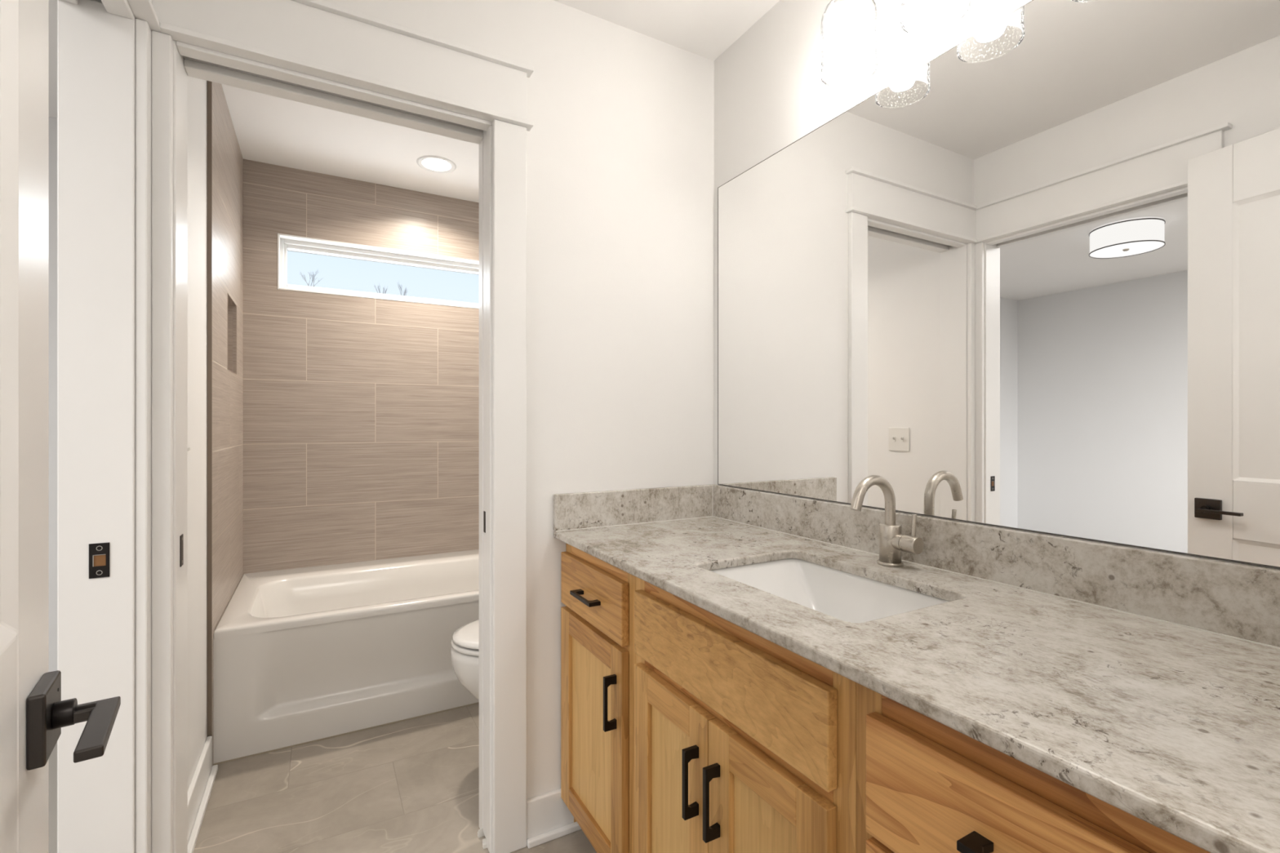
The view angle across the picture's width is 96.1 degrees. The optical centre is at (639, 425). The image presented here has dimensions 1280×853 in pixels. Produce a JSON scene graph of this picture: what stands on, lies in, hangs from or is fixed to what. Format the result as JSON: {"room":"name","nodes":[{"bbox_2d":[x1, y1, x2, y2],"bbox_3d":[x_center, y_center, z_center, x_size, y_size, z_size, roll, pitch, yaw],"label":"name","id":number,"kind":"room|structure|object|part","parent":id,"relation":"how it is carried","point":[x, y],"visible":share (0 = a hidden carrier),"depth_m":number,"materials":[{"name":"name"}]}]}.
{"room":"bathroom","nodes":[
{"label":"bathroom","id":0,"kind":"room"},
{"bbox_2d":[48,116,57,671],"bbox_3d":[-3.287,-0.025,1.696,3.243,2.309,0.120,0,0,-29],"label":"wall","id":1,"kind":"structure","parent":0,"point":[52,121],"depth_m":2.20,"materials":[{"name":"paint"}]},
{"bbox_2d":[187,75,207,789],"bbox_3d":[-1.575,-0.048,2.062,0.105,2.355,1.865,0,0,-29],"label":"wall","id":2,"kind":"structure","parent":0,"point":[197,87],"depth_m":1.70,"materials":[{"name":"paint"}]},
{"bbox_2d":[187,736,217,852],"bbox_3d":[-1.230,1.071,1.579,0.030,0.117,0.686,0,0,-29],"label":"baseboard","id":3,"kind":"structure","parent":2,"relation":"attached to","point":[200,788],"depth_m":1.68,"materials":[{"name":"paint"}]},
{"bbox_2d":[207,80,212,737],"bbox_3d":[-1.405,-0.048,1.877,0.012,2.355,0.004,0,0,-29],"label":"trim","id":4,"kind":"structure","parent":2,"relation":"attached to","point":[209,83],"depth_m":1.88,"materials":[{"name":"brown tile"}]},
{"bbox_2d":[212,81,243,765],"bbox_3d":[-1.619,-0.048,2.261,0.012,2.355,0.875,0,0,-29],"label":"tile","id":5,"kind":"structure","parent":2,"relation":"attached to","point":[227,157],"depth_m":2.14,"materials":[{"name":"tile"}]},
{"bbox_2d":[227,298,232,371],"bbox_3d":[-1.694,-0.359,2.290,0.090,0.312,0.285,0,0,-29],"label":"niche","id":6,"kind":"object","parent":2,"relation":"attached to","point":[229,304],"depth_m":2.42,"materials":[{"name":"brown tile"}]},
{"bbox_2d":[227,293,236,374],"bbox_3d":[-1.643,-0.359,2.318,0.001,0.294,0.267,0,0,-29],"label":"trim","id":7,"kind":"structure","parent":2,"relation":"attached to","point":[228,293],"depth_m":2.43,"materials":[{"name":"beige"}]},
{"bbox_2d":[48,703,596,852],"bbox_3d":[-1.497,1.180,0.186,4.905,0.100,5.220,0,0,-29],"label":"floor","id":8,"kind":"structure","parent":0,"point":[412,785],"depth_m":1.75,"materials":[{"name":"grey tile"}]},
{"bbox_2d":[213,549,479,765],"bbox_3d":[-0.999,0.907,2.623,1.424,0.446,0.842,0,0,-29],"label":"bathtub","id":9,"kind":"object","parent":8,"relation":"on","point":[303,655],"visible":0.55,"depth_m":2.16,"materials":[{"name":"white ceramic"}]},
{"bbox_2d":[213,549,479,639],"bbox_3d":[-1.000,0.859,2.625,1.424,0.350,0.840,0,0,-29],"label":"basin","id":10,"kind":"object","parent":9,"relation":"in","point":[429,597],"depth_m":2.47,"materials":[{"name":"white ceramic"}]},
{"bbox_2d":[450,619,479,700],"bbox_3d":[-0.291,0.762,2.046,0.736,0.735,0.424,0,0,-29],"label":"toilet","id":11,"kind":"object","parent":8,"relation":"on","point":[464,651],"visible":0.12,"depth_m":1.83,"materials":[{"name":"white ceramic"}]},
{"bbox_3d":[-0.343,0.930,2.018,0.618,0.400,0.352,0,0,-29],"label":"bowl","id":12,"kind":"part","parent":11,"relation":"part of","materials":[{"name":"white ceramic"}]},
{"bbox_3d":[-0.410,0.718,1.980,0.461,0.015,0.350,0,0,-29],"label":"seat","id":13,"kind":"part","parent":11,"relation":"part of","materials":[{"name":"white ceramic"}]},
{"bbox_3d":[-0.406,0.695,1.982,0.463,0.022,0.346,0,0,-29],"label":"lid","id":14,"kind":"part","parent":11,"relation":"part of","materials":[{"name":"white ceramic"}]},
{"bbox_2d":[477,828,487,848],"bbox_3d":[-0.420,1.119,1.563,0.030,0.022,0.058,0,0,-29],"label":"guide","id":15,"kind":"object","parent":8,"relation":"on","point":[480,833],"visible":0.58,"depth_m":1.57,"materials":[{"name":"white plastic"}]},
{"bbox_2d":[560,542,635,852],"bbox_3d":[0.094,0.721,1.546,0.561,0.818,0.408,0,0,-29],"label":"vanity cabinet","id":16,"kind":"object","parent":8,"relation":"on","point":[598,655],"visible":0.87,"depth_m":1.39,"materials":[{"name":"brown wood"}]},
{"bbox_3d":[-0.136,0.424,1.412,0.030,0.010,0.120,0,0,-29],"label":"bar pull","id":17,"kind":"part","parent":16,"relation":"part of","materials":[{"name":"black metal"}]},
{"bbox_3d":[-0.121,0.421,1.437,0.018,0.140,0.368,0,0,-29],"label":"drawer","id":18,"kind":"part","parent":16,"relation":"part of","materials":[{"name":"brown wood"}]},
{"bbox_3d":[-0.100,0.339,1.438,0.019,0.053,0.331,0,0,-29],"label":"frame rail","id":19,"kind":"part","parent":16,"relation":"part of","materials":[{"name":"brown wood"}]},
{"bbox_3d":[-0.068,0.623,1.290,0.030,0.120,0.010,0,0,-29],"label":"bar pull","id":20,"kind":"part","parent":16,"relation":"part of","materials":[{"name":"black metal"}]},
{"bbox_2d":[634,577,856,852],"bbox_3d":[0.337,0.721,1.109,0.561,0.818,0.590,0,0,-29],"label":"vanity cabinet","id":21,"kind":"object","parent":8,"relation":"on","point":[744,743],"visible":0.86,"depth_m":0.94,"materials":[{"name":"brown wood"}]},
{"bbox_3d":[0.060,0.770,1.111,0.018,0.524,0.266,0,0,-29],"label":"door","id":22,"kind":"part","parent":21,"relation":"part of","materials":[{"name":"brown wood"}]},
{"bbox_3d":[0.088,0.627,1.009,0.030,0.120,0.010,0,0,-29],"label":"bar pull","id":23,"kind":"part","parent":21,"relation":"part of","materials":[{"name":"black metal"}]},
{"bbox_3d":[0.119,0.627,0.955,0.030,0.120,0.010,0,0,-29],"label":"bar pull","id":24,"kind":"part","parent":21,"relation":"part of","materials":[{"name":"black metal"}]},
{"bbox_3d":[0.125,0.417,0.993,0.018,0.133,0.534,0,0,-29],"label":"false drawer","id":25,"kind":"part","parent":21,"relation":"part of","materials":[{"name":"brown wood"}]},
{"bbox_3d":[0.143,0.502,1.002,0.019,0.045,0.513,0,0,-29],"label":"frame rail","id":26,"kind":"part","parent":21,"relation":"part of","materials":[{"name":"brown wood"}]},
{"bbox_3d":[0.143,0.339,1.002,0.019,0.053,0.513,0,0,-29],"label":"frame rail","id":27,"kind":"part","parent":21,"relation":"part of","materials":[{"name":"brown wood"}]},
{"bbox_3d":[0.190,0.770,0.877,0.018,0.524,0.265,0,0,-29],"label":"door","id":28,"kind":"part","parent":21,"relation":"part of","materials":[{"name":"brown wood"}]},
{"bbox_2d":[856,682,1210,852],"bbox_3d":[0.604,0.721,0.629,0.561,0.818,0.509,0,0,-29],"label":"vanity cabinet","id":29,"kind":"object","parent":8,"relation":"on","point":[924,785],"visible":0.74,"depth_m":0.60,"materials":[{"name":"brown wood"}]},
{"bbox_3d":[0.378,0.630,0.538,0.018,0.244,0.390,0,0,-29],"label":"drawer","id":30,"kind":"part","parent":29,"relation":"part of","materials":[{"name":"brown wood"}]},
{"bbox_2d":[553,516,1279,852],"bbox_3d":[0.366,0.302,1.069,0.550,0.020,1.509,0,0,-29],"label":"countertop","id":31,"kind":"structure","parent":29,"relation":"on","point":[1175,728],"depth_m":0.69,"materials":[{"name":"grey stone"}]},
{"bbox_2d":[710,558,949,622],"bbox_3d":[0.338,0.377,1.095,0.324,0.128,0.450,0,0,-29],"label":"sink","id":32,"kind":"object","parent":31,"relation":"in","point":[843,596],"visible":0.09,"depth_m":1.25,"materials":[{"name":"white ceramic"}]},
{"bbox_2d":[849,475,924,567],"bbox_3d":[0.495,0.197,1.167,0.141,0.189,0.091,0,0,-29],"label":"faucet","id":33,"kind":"object","parent":31,"relation":"on","point":[891,542],"visible":1,"depth_m":1.19,"materials":[{"name":"silver metal"}]},
{"bbox_3d":[0.479,0.155,1.181,0.126,0.106,0.021,0,0,-29],"label":"spout","id":34,"kind":"part","parent":33,"relation":"part of","materials":[{"name":"silver metal"}]},
{"bbox_3d":[0.549,0.241,1.163,0.034,0.034,0.033,0,0,-29],"label":"handle knob","id":35,"kind":"part","parent":33,"relation":"part of","materials":[{"name":"silver metal"}]},
{"bbox_3d":[0.551,0.203,1.157,0.009,0.048,0.012,0,0,-16],"label":"lever","id":36,"kind":"part","parent":33,"relation":"part of","materials":[{"name":"silver metal"}]},
{"bbox_3d":[0.357,0.418,0.527,0.030,0.010,0.120,0,0,-29],"label":"bar pull","id":37,"kind":"part","parent":29,"relation":"part of","materials":[{"name":"black metal"}]},
{"bbox_3d":[0.378,0.426,0.538,0.018,0.144,0.390,0,0,-29],"label":"drawer","id":38,"kind":"part","parent":29,"relation":"part of","materials":[{"name":"brown wood"}]},
{"bbox_2d":[221,84,479,202],"bbox_3d":[-0.880,-1.272,2.414,1.662,0.095,1.925,0,0,-29],"label":"ceiling","id":39,"kind":"structure","parent":0,"point":[268,129],"depth_m":2.52,"materials":[{"name":"paint"}]},
{"bbox_2d":[416,155,456,173],"bbox_3d":[-0.956,-1.222,2.701,0.178,0.006,0.178,0,0,-29],"label":"recessed light","id":40,"kind":"object","parent":39,"relation":"in","point":[437,166],"visible":1,"depth_m":2.70,"materials":[{"name":"white plastic"}]},
{"bbox_2d":[243,159,479,574],"bbox_3d":[-1.328,-0.048,3.095,1.542,2.355,0.300,0,0,-29],"label":"wall","id":41,"kind":"structure","parent":0,"point":[361,415],"depth_m":2.86,"materials":[{"name":"tile"}]},
{"bbox_2d":[277,233,479,308],"bbox_3d":[-1.235,-0.772,3.042,1.152,0.265,0.122,0,0,-29],"label":"window","id":42,"kind":"structure","parent":41,"relation":"in","point":[286,242],"depth_m":2.94,"materials":[{"name":"white plastic"}]},
{"bbox_2d":[48,0,779,118],"bbox_3d":[-1.409,-1.250,0.029,4.905,0.141,4.860,0,0,-29],"label":"ceiling","id":43,"kind":"structure","parent":0,"point":[706,28],"depth_m":1.67,"materials":[{"name":"paint"}]},
{"bbox_2d":[182,0,714,799],"bbox_3d":[-0.464,-0.048,1.542,1.542,2.355,0.124,0,0,-29],"label":"wall","id":44,"kind":"structure","parent":0,"point":[620,140],"depth_m":1.67,"materials":[{"name":"paint"}]},
{"bbox_2d":[151,31,173,852],"bbox_3d":[-0.976,0.166,1.175,0.032,1.928,0.019,0,0,-29],"label":"trim","id":45,"kind":"structure","parent":44,"relation":"attached to","point":[162,43],"depth_m":1.17,"materials":[{"name":"paint"}]},
{"bbox_2d":[180,533,183,567],"bbox_3d":[-0.989,0.271,1.242,0.002,0.067,0.026,0,0,-29],"label":"strike plate","id":46,"kind":"object","parent":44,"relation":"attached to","point":[182,535],"visible":1,"depth_m":1.24,"materials":[{"name":"black metal"}]},
{"bbox_2d":[173,40,492,852],"bbox_3d":[-0.709,0.162,1.406,0.690,1.937,0.124,0,0,-29],"label":"trim","id":47,"kind":"structure","parent":44,"relation":"attached to","point":[183,68],"depth_m":1.29,"materials":[{"name":"paint"}]},
{"bbox_2d":[151,0,533,131],"bbox_3d":[-0.638,-0.876,1.354,0.794,0.157,0.035,0,0,-29],"label":"trim","id":48,"kind":"structure","parent":44,"relation":"attached to","point":[320,38],"depth_m":1.34,"materials":[{"name":"paint"}]},
{"bbox_2d":[483,130,486,838],"bbox_3d":[-0.130,0.149,1.725,0.670,1.937,0.036,0,0,-29],"label":"door","id":49,"kind":"structure","parent":44,"relation":"in","point":[484,131],"depth_m":1.56,"materials":[{"name":"paint"}]},
{"bbox_3d":[-0.422,0.263,1.563,0.004,0.058,0.017,0,0,-29],"label":"edge pull","id":50,"kind":"part","parent":49,"relation":"part of","materials":[{"name":"black metal"}]},
{"bbox_2d":[492,119,526,852],"bbox_3d":[-0.346,0.166,1.526,0.089,1.928,0.019,0,0,-29],"label":"trim","id":51,"kind":"structure","parent":44,"relation":"attached to","point":[508,140],"depth_m":1.52,"materials":[{"name":"paint"}]},
{"bbox_2d":[526,788,581,848],"bbox_3d":[-0.029,1.071,1.696,0.630,0.117,0.030,0,0,-29],"label":"baseboard","id":52,"kind":"structure","parent":44,"relation":"attached to","point":[548,818],"depth_m":1.57,"materials":[{"name":"paint"}]},
{"bbox_2d":[553,484,715,530],"bbox_3d":[0.004,0.241,1.720,0.550,0.100,0.020,0,0,-29],"label":"backsplash","id":53,"kind":"structure","parent":44,"relation":"attached to","point":[578,510],"depth_m":1.69,"materials":[{"name":"grey stone"}]},
{"bbox_2d":[714,0,1279,568],"bbox_3d":[0.594,-0.048,1.349,0.120,2.355,5.220,0,0,-29],"label":"wall","id":54,"kind":"structure","parent":0,"point":[770,92],"depth_m":1.52,"materials":[{"name":"paint"}]},
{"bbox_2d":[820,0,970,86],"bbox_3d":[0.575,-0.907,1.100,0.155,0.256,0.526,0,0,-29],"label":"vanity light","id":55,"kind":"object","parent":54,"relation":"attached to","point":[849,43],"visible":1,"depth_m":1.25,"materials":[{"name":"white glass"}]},
{"bbox_3d":[0.461,-0.844,1.269,0.069,0.102,0.069,0,0,-29],"label":"bulb","id":56,"kind":"part","parent":55,"relation":"part of","materials":[{"name":"white glass"}]},
{"bbox_3d":[0.461,-0.859,1.269,0.119,0.160,0.119,0,0,-29],"label":"lamp shade","id":57,"kind":"part","parent":55,"relation":"part of","materials":[{"name":"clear glass"}]},
{"bbox_3d":[0.559,-0.844,1.092,0.069,0.102,0.069,0,0,-29],"label":"bulb","id":58,"kind":"part","parent":55,"relation":"part of","materials":[{"name":"white glass"}]},
{"bbox_3d":[0.559,-0.859,1.092,0.119,0.160,0.119,0,0,-29],"label":"lamp shade","id":59,"kind":"part","parent":55,"relation":"part of","materials":[{"name":"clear glass"}]},
{"bbox_2d":[555,485,1279,648],"bbox_3d":[0.363,0.243,1.057,0.530,0.098,1.490,0,0,-29],"label":"trim","id":60,"kind":"structure","parent":54,"relation":"attached to","point":[1211,632],"depth_m":1.04,"materials":[{"name":"grey stone"}]},
{"bbox_2d":[713,484,1279,647],"bbox_3d":[0.603,0.241,1.189,0.020,0.100,1.488,0,0,-29],"label":"backsplash","id":61,"kind":"structure","parent":54,"relation":"attached to","point":[1234,599],"depth_m":0.96,"materials":[{"name":"grey stone"}]},
{"bbox_2d":[717,0,1279,568],"bbox_3d":[0.606,-0.284,1.198,0.005,0.948,1.465,0,0,-29],"label":"wall mirror","id":62,"kind":"object","parent":54,"relation":"attached to","point":[1029,280],"visible":1,"depth_m":1.02,"materials":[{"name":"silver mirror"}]},
{"bbox_3d":[-0.692,-0.025,0.480,0.110,2.309,1.511,0,0,-29],"label":"wall","id":63,"kind":"structure","parent":0,"visible":0},
{"bbox_2d":[57,0,135,852],"bbox_3d":[-0.871,0.162,0.802,0.110,1.937,0.706,0,0,-29],"label":"trim","id":64,"kind":"structure","parent":63,"relation":"attached to","point":[96,40],"depth_m":1.09,"materials":[{"name":"paint"}]},
{"bbox_2d":[88,542,109,578],"bbox_3d":[-1.029,0.258,1.095,0.030,0.066,0.002,0,0,-29],"label":"strike plate","id":65,"kind":"object","parent":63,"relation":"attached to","point":[99,553],"visible":1,"depth_m":1.09,"materials":[{"name":"black metal"}]},
{"bbox_2d":[135,18,151,852],"bbox_3d":[-0.992,0.166,1.151,0.019,1.928,0.048,0,0,-29],"label":"trim","id":66,"kind":"structure","parent":63,"relation":"attached to","point":[143,31],"depth_m":1.13,"materials":[{"name":"paint"}]},
{"bbox_2d":[127,0,161,32],"bbox_3d":[-0.795,-0.876,0.814,0.035,0.157,0.828,0,0,-29],"label":"trim","id":67,"kind":"structure","parent":63,"relation":"attached to","point":[144,10],"depth_m":1.11,"materials":[{"name":"paint"}]},
{"bbox_3d":[0.330,-0.025,0.115,1.542,2.309,0.120,0,0,-29],"label":"wall","id":68,"kind":"structure","parent":0,"visible":0},
{"bbox_2d":[0,0,120,852],"bbox_3d":[-0.341,0.130,0.262,0.091,1.976,0.751,0,0,-36],"label":"door","id":69,"kind":"structure","parent":68,"relation":"in","point":[33,713],"depth_m":0.48,"materials":[{"name":"paint"}]},
{"bbox_3d":[-0.483,0.265,0.501,0.036,0.010,0.107,0,0,-36],"label":"lever","id":70,"kind":"part","parent":69,"relation":"part of","materials":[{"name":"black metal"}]},
{"label":"outside","id":71,"kind":"structure","parent":0,"visible":0},
{"bbox_2d":[299,271,319,286],"bbox_3d":[-29.989,-6.174,52.172,1.435,16.618,2.031,0,0,20],"label":"bare tree","id":72,"kind":"object","parent":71,"point":[313,277],"visible":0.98,"depth_m":52.07,"materials":[{"name":"grey plant"}]},
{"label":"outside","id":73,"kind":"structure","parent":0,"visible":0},
{"bbox_2d":[374,284,387,293],"bbox_3d":[-24.791,-5.767,55.145,1.280,15.812,0.607,0,0,-10],"label":"bare tree","id":74,"kind":"object","parent":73,"point":[379,286],"visible":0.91,"depth_m":55.05,"materials":[{"name":"grey plant"}]},
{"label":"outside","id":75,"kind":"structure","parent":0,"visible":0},
{"bbox_2d":[396,283,407,296],"bbox_3d":[-23.039,-5.946,55.947,0.978,16.158,0.620,0,0,4],"label":"bare tree","id":76,"kind":"object","parent":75,"point":[404,293],"visible":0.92,"depth_m":55.78,"materials":[{"name":"grey plant"}]}
]}

